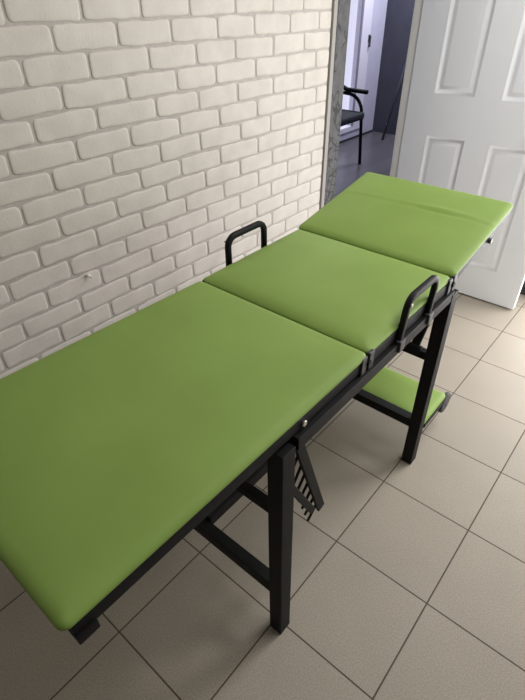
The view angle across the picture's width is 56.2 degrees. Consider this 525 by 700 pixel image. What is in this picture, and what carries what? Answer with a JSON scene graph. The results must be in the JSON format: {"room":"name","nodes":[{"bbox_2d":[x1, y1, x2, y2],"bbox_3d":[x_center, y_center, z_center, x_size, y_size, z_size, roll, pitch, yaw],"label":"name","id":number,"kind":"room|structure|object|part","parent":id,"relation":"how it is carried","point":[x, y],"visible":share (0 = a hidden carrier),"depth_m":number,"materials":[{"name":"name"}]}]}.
{"room":"examination room","nodes":[
{"label":"examination room","id":0,"kind":"room"},
{"bbox_2d":[0,0,331,378],"bbox_3d":[-0.942,-0.389,0.907,0.069,2.650,3.715,26,44,31],"label":"wall","id":1,"kind":"structure","parent":0,"point":[137,136],"depth_m":1.53,"materials":[{"name":"white brick"}]},
{"bbox_2d":[319,0,337,209],"bbox_3d":[0.264,-1.032,2.205,0.077,2.120,0.026,26,44,31],"label":"trim","id":2,"kind":"structure","parent":1,"relation":"attached to","point":[334,2],"depth_m":2.13,"materials":[{"name":"grey"}]},
{"bbox_2d":[324,0,350,205],"bbox_3d":[0.303,-1.060,2.244,0.074,2.120,0.098,26,44,31],"label":"trim","id":3,"kind":"structure","parent":1,"relation":"attached to","point":[343,12],"depth_m":2.17,"materials":[{"name":"grey stone"}]},
{"bbox_2d":[0,131,524,699],"bbox_3d":[0.549,-0.209,2.915,4.540,0.050,8.130,26,44,31],"label":"floor","id":4,"kind":"structure","parent":0,"point":[408,581],"depth_m":1.58,"materials":[{"name":"ceramic"}]},
{"bbox_2d":[0,172,512,644],"bbox_3d":[0.076,0.164,1.584,0.625,0.942,1.777,26,44,31],"label":"examination table","id":5,"kind":"object","parent":4,"relation":"on","point":[136,435],"visible":1,"depth_m":1.10,"materials":[{"name":"green leather"}]},
{"bbox_3d":[-0.225,0.111,1.077,0.558,0.034,0.788,26,44,31],"label":"pad frame","id":6,"kind":"part","parent":5,"relation":"part of","materials":[{"name":"black metal"}]},
{"bbox_3d":[-0.051,-0.331,1.609,0.017,0.153,0.194,26,44,31],"label":"handle","id":7,"kind":"part","parent":5,"relation":"part of","materials":[{"name":"black metal"}]},
{"bbox_3d":[0.045,0.512,1.242,0.042,0.784,0.057,26,44,31],"label":"leg","id":8,"kind":"part","parent":5,"relation":"part of","materials":[{"name":"black metal"}]},
{"bbox_3d":[0.237,0.043,1.169,0.011,0.064,0.022,26,44,31],"label":"hinge plate","id":9,"kind":"part","parent":5,"relation":"part of","materials":[{"name":"grey metal"}]},
{"bbox_3d":[0.259,0.028,1.190,0.011,0.064,0.022,26,44,31],"label":"hinge plate","id":10,"kind":"part","parent":5,"relation":"part of","materials":[{"name":"grey metal"}]},
{"bbox_3d":[0.317,0.009,1.272,0.035,0.035,0.794,26,44,31],"label":"rail","id":11,"kind":"part","parent":5,"relation":"part of","materials":[{"name":"black metal"}]},
{"bbox_3d":[0.195,-0.187,1.477,0.558,0.034,0.472,26,44,31],"label":"pad frame","id":12,"kind":"part","parent":5,"relation":"part of","materials":[{"name":"black metal"}]},
{"bbox_3d":[0.413,-0.108,1.307,0.017,0.149,0.201,26,44,31],"label":"handle","id":13,"kind":"part","parent":5,"relation":"part of","materials":[{"name":"black metal"}]},
{"bbox_3d":[0.583,0.128,1.753,0.042,0.784,0.057,26,44,31],"label":"leg","id":14,"kind":"part","parent":5,"relation":"part of","materials":[{"name":"black metal"}]},
{"bbox_3d":[0.471,0.141,2.120,0.582,0.022,0.198,26,44,31],"label":"shelf frame","id":15,"kind":"part","parent":5,"relation":"part of","materials":[{"name":"black metal"}]},
{"bbox_3d":[0.555,-0.183,1.472,0.011,0.064,0.022,26,44,31],"label":"hinge plate","id":16,"kind":"part","parent":5,"relation":"part of","materials":[{"name":"grey metal"}]},
{"bbox_3d":[0.577,-0.199,1.493,0.011,0.064,0.022,26,44,31],"label":"hinge plate","id":17,"kind":"part","parent":5,"relation":"part of","materials":[{"name":"grey metal"}]},
{"bbox_3d":[0.504,-0.448,1.741,0.558,0.109,0.452,26,44,31],"label":"pad frame","id":18,"kind":"part","parent":5,"relation":"part of","materials":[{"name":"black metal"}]},
{"bbox_2d":[340,85,368,163],"bbox_3d":[0.643,-2.381,4.978,0.623,0.986,0.578,26,44,31],"label":"chair","id":19,"kind":"object","parent":4,"relation":"on","point":[347,116],"visible":0.21,"depth_m":4.95,"materials":[{"name":"black metal"}]},
{"bbox_3d":[0.686,-2.356,4.951,0.502,0.060,0.498,26,44,31],"label":"seat","id":20,"kind":"part","parent":19,"relation":"part of","materials":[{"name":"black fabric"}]},
{"bbox_3d":[0.859,-2.363,5.197,0.507,0.690,0.033,26,44,31],"label":"frame","id":21,"kind":"part","parent":19,"relation":"part of","materials":[{"name":"black metal"}]},
{"bbox_3d":[0.845,-2.677,4.976,0.503,0.112,0.048,26,44,31],"label":"armrest","id":22,"kind":"part","parent":19,"relation":"part of","materials":[{"name":"black metal"}]},
{"bbox_2d":[381,62,405,139],"bbox_3d":[1.620,-3.148,5.769,0.367,1.251,0.027,-20,41,-24],"label":"pole","id":23,"kind":"object","parent":4,"relation":"on","point":[403,71],"visible":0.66,"depth_m":5.87,"materials":[{"name":"metal"}]},
{"bbox_2d":[339,0,387,140],"bbox_3d":[-0.225,-2.802,4.153,0.100,2.650,5.030,26,44,31],"label":"wall","id":24,"kind":"structure","parent":0,"point":[380,6],"depth_m":5.91,"materials":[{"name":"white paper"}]},
{"bbox_2d":[339,129,372,143],"bbox_3d":[-0.141,-1.748,4.937,0.014,0.022,4.930,26,44,31],"label":"baseboard","id":25,"kind":"structure","parent":24,"relation":"attached to","point":[369,131],"depth_m":6.15,"materials":[{"name":"grey"}]},
{"bbox_2d":[340,0,373,134],"bbox_3d":[0.645,-3.250,5.042,0.108,2.100,1.750,26,44,31],"label":"door","id":26,"kind":"structure","parent":24,"relation":"in","point":[362,43],"depth_m":5.62,"materials":[{"name":"white"}]},
{"bbox_2d":[373,0,414,134],"bbox_3d":[2.321,-3.536,5.115,2.440,2.650,0.100,26,44,31],"label":"wall","id":27,"kind":"structure","parent":0,"point":[399,13],"depth_m":5.89,"materials":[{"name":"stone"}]},
{"bbox_3d":[1.864,-1.326,2.141,2.370,2.650,0.100,26,44,31],"label":"wall","id":28,"kind":"structure","parent":0,"visible":0},
{"bbox_2d":[520,280,524,294],"bbox_3d":[1.870,-0.259,2.841,2.280,0.100,0.016,26,44,31],"label":"baseboard","id":29,"kind":"structure","parent":28,"relation":"attached to","point":[522,291],"depth_m":3.02,"materials":[{"name":"grey"}]},
{"bbox_3d":[0.889,-1.481,2.805,0.070,2.120,0.200,26,44,31],"label":"wall","id":30,"kind":"structure","parent":0,"visible":0},
{"bbox_2d":[389,0,423,177],"bbox_3d":[0.806,-1.405,2.745,0.052,2.070,0.051,26,44,31],"label":"trim","id":31,"kind":"structure","parent":30,"relation":"attached to","point":[418,4],"depth_m":2.69,"materials":[{"name":"white paint"}]},
{"bbox_2d":[396,0,524,309],"bbox_3d":[1.123,-1.210,2.494,0.864,2.028,0.099,26,44,31],"label":"door","id":32,"kind":"structure","parent":30,"relation":"in","point":[464,131],"depth_m":2.57,"materials":[{"name":"white paint"}]}
]}

